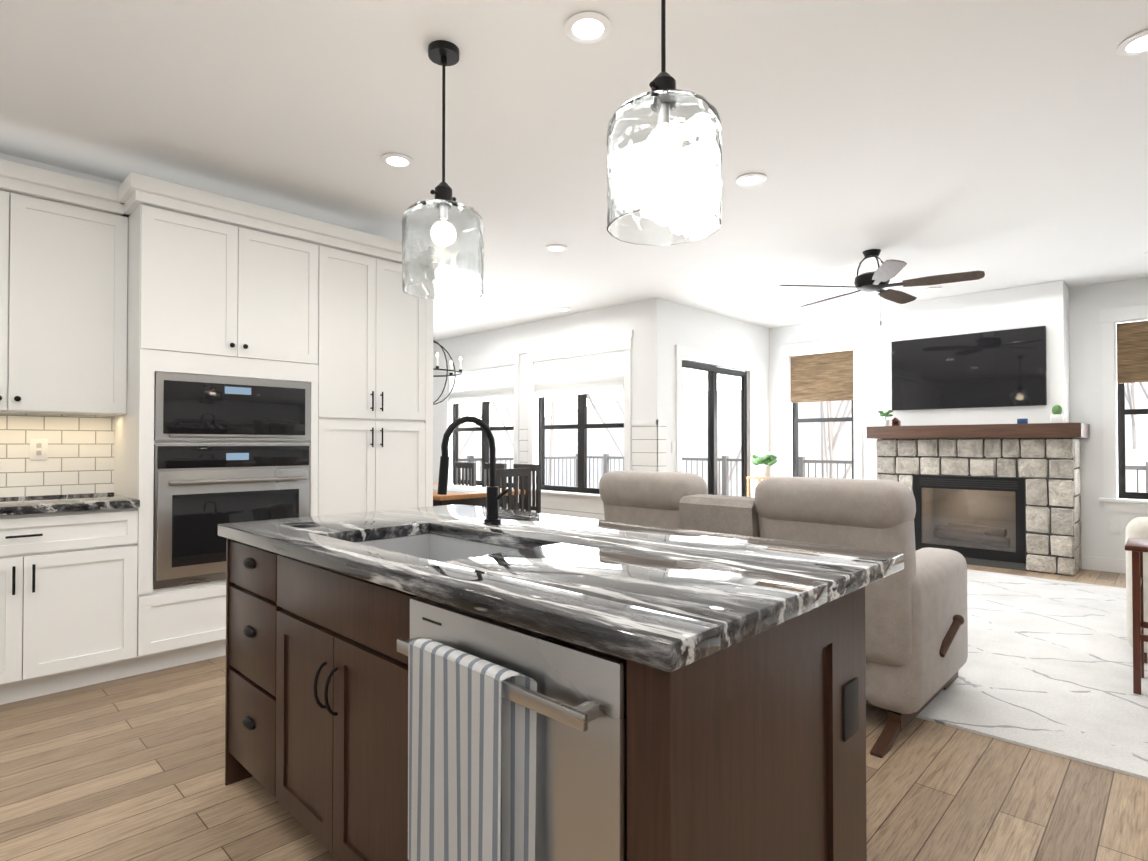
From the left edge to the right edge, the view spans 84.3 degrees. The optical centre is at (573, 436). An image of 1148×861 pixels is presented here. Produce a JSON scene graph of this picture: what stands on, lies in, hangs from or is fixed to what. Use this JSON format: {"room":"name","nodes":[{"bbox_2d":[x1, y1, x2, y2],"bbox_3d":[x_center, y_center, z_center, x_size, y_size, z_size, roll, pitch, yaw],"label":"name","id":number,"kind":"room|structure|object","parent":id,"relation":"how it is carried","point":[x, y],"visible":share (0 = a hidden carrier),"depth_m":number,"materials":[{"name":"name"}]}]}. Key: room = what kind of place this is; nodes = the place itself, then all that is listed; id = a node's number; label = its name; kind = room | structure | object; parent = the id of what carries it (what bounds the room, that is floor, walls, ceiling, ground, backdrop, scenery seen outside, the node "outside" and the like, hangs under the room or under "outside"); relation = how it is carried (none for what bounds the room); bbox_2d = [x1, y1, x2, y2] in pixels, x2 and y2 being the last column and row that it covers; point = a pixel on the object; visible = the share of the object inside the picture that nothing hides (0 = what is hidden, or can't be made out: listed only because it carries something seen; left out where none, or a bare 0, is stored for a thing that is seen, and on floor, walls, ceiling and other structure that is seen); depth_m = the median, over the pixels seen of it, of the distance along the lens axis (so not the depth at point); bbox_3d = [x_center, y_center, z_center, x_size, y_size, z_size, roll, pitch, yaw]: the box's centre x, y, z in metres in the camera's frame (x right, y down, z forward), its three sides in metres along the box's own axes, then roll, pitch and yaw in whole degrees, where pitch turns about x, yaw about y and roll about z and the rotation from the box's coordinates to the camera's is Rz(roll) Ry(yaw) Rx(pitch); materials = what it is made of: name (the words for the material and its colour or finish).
{"room":"open-plan kitchen","nodes":[
{"label":"open-plan kitchen","id":0,"kind":"room"},
{"bbox_2d":[0,153,121,186],"bbox_3d":[-3.506,-0.129,2.965,0.150,2.760,5.800,-1,-1,44],"label":"wall","id":1,"kind":"structure","parent":0,"point":[11,158],"depth_m":3.52,"materials":[{"name":"white paint"}]},
{"bbox_2d":[0,175,127,418],"bbox_3d":[-2.930,-0.696,3.221,0.325,1.140,1.041,-1,-1,44],"label":"upper cabinet","id":2,"kind":"object","parent":1,"relation":"attached to","point":[62,252],"depth_m":3.28,"materials":[{"name":"white wood"}]},
{"bbox_2d":[433,297,664,493],"bbox_3d":[-0.768,-0.065,8.347,4.700,2.760,0.150,-1,-1,44],"label":"wall","id":3,"kind":"structure","parent":0,"point":[644,320],"depth_m":7.38,"materials":[{"name":"white paint"}]},
{"bbox_2d":[449,366,513,403],"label":"shades","id":4,"kind":"object","parent":3,"relation":"attached to","point":[496,384],"depth_m":8.71,"materials":[{"name":"white fabric"}]},
{"bbox_2d":[453,401,513,487],"bbox_3d":[-1.233,-0.118,8.831,1.456,1.598,0.050,-1,-1,44],"label":"window","id":5,"kind":"structure","parent":3,"relation":"in","point":[485,405],"depth_m":8.83,"materials":[{"name":"black metal"}]},
{"bbox_2d":[535,352,623,397],"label":"shades","id":6,"kind":"object","parent":3,"relation":"attached to","point":[603,373],"depth_m":7.43,"materials":[{"name":"white fabric"}]},
{"bbox_2d":[539,394,623,493],"bbox_3d":[0.099,-0.134,7.547,1.456,1.598,0.050,-1,-1,44],"label":"window","id":7,"kind":"structure","parent":3,"relation":"in","point":[582,426],"depth_m":7.54,"materials":[{"name":"black metal"}]},
{"bbox_2d":[442,304,1147,573],"bbox_3d":[2.642,0.043,6.696,11.600,2.505,2.630,-1,-1,44],"label":"window trim","id":8,"kind":"structure","parent":3,"relation":"attached to","point":[644,445],"depth_m":7.45,"materials":[{"name":"white wood"}]},
{"bbox_2d":[0,564,1147,860],"bbox_3d":[-0.346,1.309,3.582,12.000,0.100,11.500,-1,-1,44],"label":"floor","id":9,"kind":"structure","parent":0,"point":[130,768],"depth_m":2.21,"materials":[{"name":"brown wood"}]},
{"bbox_2d":[0,507,135,704],"bbox_3d":[-2.801,0.808,3.135,0.605,0.890,0.961,-1,-1,44],"label":"base cabinet","id":10,"kind":"object","parent":9,"relation":"on","point":[68,579],"depth_m":3.07,"materials":[{"name":"white wood"}]},
{"bbox_2d":[0,491,135,514],"bbox_3d":[-3.498,0.335,2.396,0.636,0.040,3.000,-1,-1,44],"label":"countertop","id":11,"kind":"structure","parent":10,"relation":"on","point":[23,504],"depth_m":3.15,"materials":[{"name":"black stone"}]},
{"bbox_2d":[108,187,331,674],"bbox_3d":[-2.112,0.002,3.842,0.629,2.520,1.001,-1,-1,44],"label":"tall cabinet","id":12,"kind":"object","parent":9,"relation":"on","point":[185,371],"depth_m":3.52,"materials":[{"name":"white wood"}]},
{"bbox_2d":[332,235,432,514],"bbox_3d":[-1.531,0.009,4.445,0.629,2.520,0.885,-1,-1,44],"label":"tall cabinet","id":13,"kind":"object","parent":9,"relation":"on","point":[382,334],"depth_m":4.25,"materials":[{"name":"white wood"}]},
{"bbox_2d":[454,462,475,485],"bbox_3d":[-1.419,0.803,7.374,0.420,1.000,0.420,-1,-1,44],"label":"dining chair","id":14,"kind":"object","parent":9,"relation":"on","point":[458,466],"visible":0.21,"depth_m":7.49,"materials":[{"name":"black wood"}]},
{"bbox_2d":[433,483,524,510],"bbox_3d":[-1.495,0.909,6.501,1.900,0.769,1.000,-1,-1,44],"label":"dining table","id":15,"kind":"object","parent":9,"relation":"on","point":[467,495],"visible":0.21,"depth_m":5.83,"materials":[{"name":"brown wood"}]},
{"bbox_2d":[482,463,506,508],"bbox_3d":[-1.023,0.799,6.992,0.420,1.000,0.420,-1,-1,44],"label":"dining chair","id":16,"kind":"object","parent":9,"relation":"on","point":[485,466],"visible":0.15,"depth_m":7.19,"materials":[{"name":"black wood"}]},
{"bbox_2d":[496,468,530,511],"bbox_3d":[-0.667,0.784,5.704,0.420,1.000,0.420,-1,-1,44],"label":"dining chair","id":17,"kind":"object","parent":9,"relation":"on","point":[515,473],"visible":0.17,"depth_m":5.60,"materials":[{"name":"black wood"}]},
{"bbox_2d":[513,464,540,512],"bbox_3d":[-0.627,0.794,6.610,0.420,1.000,0.420,-1,-1,44],"label":"dining chair","id":18,"kind":"object","parent":9,"relation":"on","point":[537,469],"visible":0.21,"depth_m":6.65,"materials":[{"name":"black wood"}]},
{"bbox_2d":[218,532,866,860],"bbox_3d":[-0.300,0.793,1.857,1.935,0.890,0.872,-1,-1,44],"label":"kitchen island","id":19,"kind":"object","parent":9,"relation":"on","point":[488,682],"depth_m":1.24,"materials":[{"name":"brown wood"}]},
{"bbox_2d":[408,638,536,860],"bbox_3d":[-0.204,0.639,1.195,0.350,0.452,0.050,-1,-1,44],"label":"towel","id":20,"kind":"object","parent":19,"relation":"hanging from","point":[472,721],"depth_m":1.16,"materials":[{"name":"white fabric"}]},
{"bbox_2d":[218,512,829,675],"bbox_3d":[-0.377,0.329,1.786,1.964,0.042,0.556,-1,-1,44],"label":"island countertop","id":21,"kind":"structure","parent":19,"relation":"on","point":[684,614],"depth_m":1.29,"materials":[{"name":"grey stone"}]},
{"bbox_2d":[437,420,508,523],"bbox_3d":[-0.352,0.126,2.231,0.110,0.373,0.267,-1,-1,44],"label":"faucet","id":22,"kind":"object","parent":21,"relation":"on","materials":[{"name":"black metal"}]},
{"bbox_2d":[378,504,903,603],"bbox_3d":[-0.014,0.333,2.162,1.964,0.042,0.500,-1,-1,44],"label":"island countertop","id":23,"kind":"structure","parent":19,"relation":"on","point":[848,570],"depth_m":1.82,"materials":[{"name":"grey stone"}]},
{"bbox_2d":[350,528,529,559],"bbox_3d":[-0.426,0.445,1.926,0.704,0.212,0.434,-1,-1,44],"label":"sink","id":24,"kind":"object","parent":23,"relation":"in","point":[440,545],"depth_m":2.21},
{"bbox_2d":[746,452,779,496],"bbox_3d":[2.281,0.746,7.579,0.327,1.120,0.372,-1,-1,44],"label":"plant stand","id":25,"kind":"object","parent":9,"relation":"on","point":[769,460],"visible":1,"depth_m":7.53,"materials":[{"name":"brown wood"}]},
{"bbox_2d":[599,470,967,757],"bbox_3d":[1.081,0.735,3.359,1.693,1.088,1.150,-1,-1,44],"label":"recliner sofa","id":26,"kind":"object","parent":9,"relation":"on","point":[916,632],"visible":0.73,"depth_m":2.68,"materials":[{"name":"fabric"}]},
{"bbox_2d":[679,494,754,536],"bbox_3d":[0.785,0.563,3.135,0.400,0.541,0.370,-1,-1,44],"label":"console","id":27,"kind":"object","parent":26,"relation":"on","point":[735,515],"depth_m":3.01},
{"bbox_2d":[866,280,1089,575],"bbox_3d":[4.098,-0.085,6.535,1.840,2.757,0.697,-1,-1,44],"label":"fireplace","id":28,"kind":"object","parent":9,"relation":"on","point":[998,487],"visible":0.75,"depth_m":6.29,"materials":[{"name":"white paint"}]},
{"bbox_2d":[891,326,1046,409],"bbox_3d":[3.995,-0.669,6.500,1.370,0.755,0.050,-1,-1,44],"label":"wall-mounted tv","id":29,"kind":"object","parent":28,"relation":"attached to","point":[1003,368],"visible":1,"depth_m":6.43,"materials":[{"name":"black"}]},
{"bbox_2d":[866,569,1147,779],"bbox_3d":[2.921,1.260,4.197,4.550,0.012,3.920,-1,-1,44],"label":"rug","id":30,"kind":"object","parent":9,"relation":"on","point":[1047,667],"visible":0.44,"depth_m":3.28,"materials":[{"name":"white fabric"}]},
{"bbox_2d":[1125,538,1147,694],"bbox_3d":[2.999,0.883,3.000,0.570,0.712,0.360,-1,-1,44],"label":"armchair","id":31,"kind":"object","parent":30,"relation":"on","point":[1137,547],"visible":1,"depth_m":3.06,"materials":[{"name":"red wood"}]},
{"bbox_2d":[1126,517,1147,662],"bbox_3d":[4.200,0.846,3.079,2.250,0.787,0.960,-1,-1,44],"label":"sofa","id":32,"kind":"object","parent":30,"relation":"on","point":[1137,527],"visible":0.42,"depth_m":3.51,"materials":[{"name":"fabric"}]},
{"bbox_2d":[0,0,1147,340],"bbox_3d":[-0.346,-1.551,3.616,12.000,0.100,11.500,-1,-1,44],"label":"ceiling","id":33,"kind":"structure","parent":0,"point":[1002,144],"depth_m":3.07,"materials":[{"name":"white paint"}]},
{"bbox_2d":[381,153,413,167],"bbox_3d":[-0.953,-1.497,3.428,0.178,0.011,0.175,-1,-1,44],"label":"recessed light","id":34,"kind":"object","parent":33,"relation":"in","point":[397,160],"depth_m":3.44,"materials":[{"name":"white plastic"}]},
{"bbox_2d":[401,40,483,300],"bbox_3d":[-0.509,-1.039,2.475,0.316,0.949,0.317,-1,-1,44],"label":"pendant light","id":35,"kind":"object","parent":33,"relation":"hanging from","point":[442,246],"visible":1,"depth_m":2.36,"materials":[{"name":"clear glass"}]},
{"bbox_2d":[433,340,461,404],"bbox_3d":[-1.495,-0.893,6.522,0.676,1.145,0.681,-1,-1,44],"label":"chandelier","id":36,"kind":"object","parent":33,"relation":"hanging from","point":[451,370],"visible":0.38,"depth_m":6.50,"materials":[{"name":"black metal"}]},
{"bbox_2d":[545,244,567,251],"bbox_3d":[-0.136,-1.479,4.964,0.180,0.011,0.178,-1,-1,44],"label":"recessed light","id":37,"kind":"object","parent":33,"relation":"in","point":[553,248],"depth_m":4.99,"materials":[{"name":"white plastic"}]},
{"bbox_2d":[564,11,611,42],"bbox_3d":[0.051,-1.510,2.334,0.176,0.011,0.176,-1,-1,44],"label":"recessed light","id":38,"kind":"object","parent":33,"relation":"in","point":[587,27],"depth_m":2.34,"materials":[{"name":"white"}]},
{"bbox_2d":[606,0,722,244],"bbox_3d":[0.246,-1.048,1.746,0.316,0.949,0.317,-1,-1,44],"label":"pendant light","id":39,"kind":"object","parent":33,"relation":"hanging from","point":[664,161],"visible":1,"depth_m":1.62,"materials":[{"name":"clear glass"}]},
{"bbox_2d":[736,173,766,185],"bbox_3d":[1.027,-1.494,3.675,0.173,0.011,0.183,-1,-1,44],"label":"recessed light","id":40,"kind":"object","parent":33,"relation":"in","point":[751,179],"depth_m":3.69,"materials":[{"name":"white"}]},
{"bbox_2d":[779,249,984,325],"bbox_3d":[2.429,-1.186,5.096,1.455,0.594,1.425,-1,-1,44],"label":"ceiling fan","id":41,"kind":"object","parent":33,"relation":"hanging from","point":[876,275],"visible":1,"depth_m":4.97,"materials":[{"name":"brown wood"}]},
{"bbox_2d":[1116,29,1147,55],"bbox_3d":[2.149,-1.508,2.441,0.094,0.011,0.183,-1,-1,44],"label":"recessed light","id":42,"kind":"object","parent":33,"relation":"in","point":[1136,44],"depth_m":2.45,"materials":[{"name":"white plastic"}]},
{"bbox_2d":[665,300,768,480],"bbox_3d":[1.737,-0.073,7.667,0.150,2.760,2.350,-1,-1,44],"label":"wall","id":43,"kind":"structure","parent":0,"point":[688,326],"depth_m":7.47,"materials":[{"name":"white paint"}]},
{"bbox_2d":[671,442,675,452],"bbox_3d":[1.083,0.117,6.872,0.007,0.120,0.080,-1,-1,44],"label":"switch plate","id":44,"kind":"object","parent":43,"relation":"attached to","point":[673,444],"depth_m":6.86,"materials":[{"name":"white plastic"}]},
{"bbox_2d":[682,360,746,496],"bbox_3d":[1.674,0.228,7.656,0.090,2.158,1.690,-1,-1,44],"label":"sliding door","id":45,"kind":"structure","parent":43,"relation":"in","point":[712,370],"depth_m":7.65,"materials":[{"name":"black metal"}]},
{"bbox_2d":[769,277,1147,568],"bbox_3d":[5.214,-0.092,6.051,7.400,2.760,0.150,-1,-1,44],"label":"wall","id":46,"kind":"structure","parent":0,"point":[1087,303],"depth_m":6.21,"materials":[{"name":"white paint"}]},
{"bbox_2d":[791,350,853,402],"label":"shades","id":47,"kind":"object","parent":46,"relation":"attached to","point":[823,377],"depth_m":7.97,"materials":[{"name":"beige wicker"}]},
{"bbox_2d":[793,400,853,478],"bbox_3d":[3.177,-0.223,8.052,0.806,1.668,0.050,-1,-1,44],"label":"window","id":48,"kind":"structure","parent":46,"relation":"in","point":[795,405],"depth_m":8.24,"materials":[{"name":"black metal"}]},
{"bbox_2d":[1117,320,1147,383],"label":"shades","id":49,"kind":"object","parent":46,"relation":"attached to","point":[1132,337],"depth_m":5.94,"materials":[{"name":"brown wood"}]},
{"bbox_2d":[1117,355,1147,498],"bbox_3d":[5.509,-0.249,5.803,0.806,1.668,0.050,-1,-1,44],"label":"window","id":50,"kind":"structure","parent":46,"relation":"in","point":[1122,493],"depth_m":6.04,"materials":[{"name":"black metal"}]},
{"label":"outside","id":51,"kind":"structure","parent":0,"visible":0},
{"bbox_2d":[458,454,1147,495],"bbox_3d":[3.575,0.886,7.620,13.645,1.160,4.850,-1,-1,44],"label":"railing","id":52,"kind":"object","parent":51,"point":[725,460],"depth_m":11.68,"materials":[{"name":"grey"}]},
{"bbox_2d":[458,368,1147,495],"bbox_3d":[2.090,3.484,74.080,220.000,55.214,230.000,-1,-1,44],"label":"trees","id":53,"kind":"object","parent":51,"point":[824,440],"depth_m":39.61,"materials":[{"name":"grey"}]}
]}

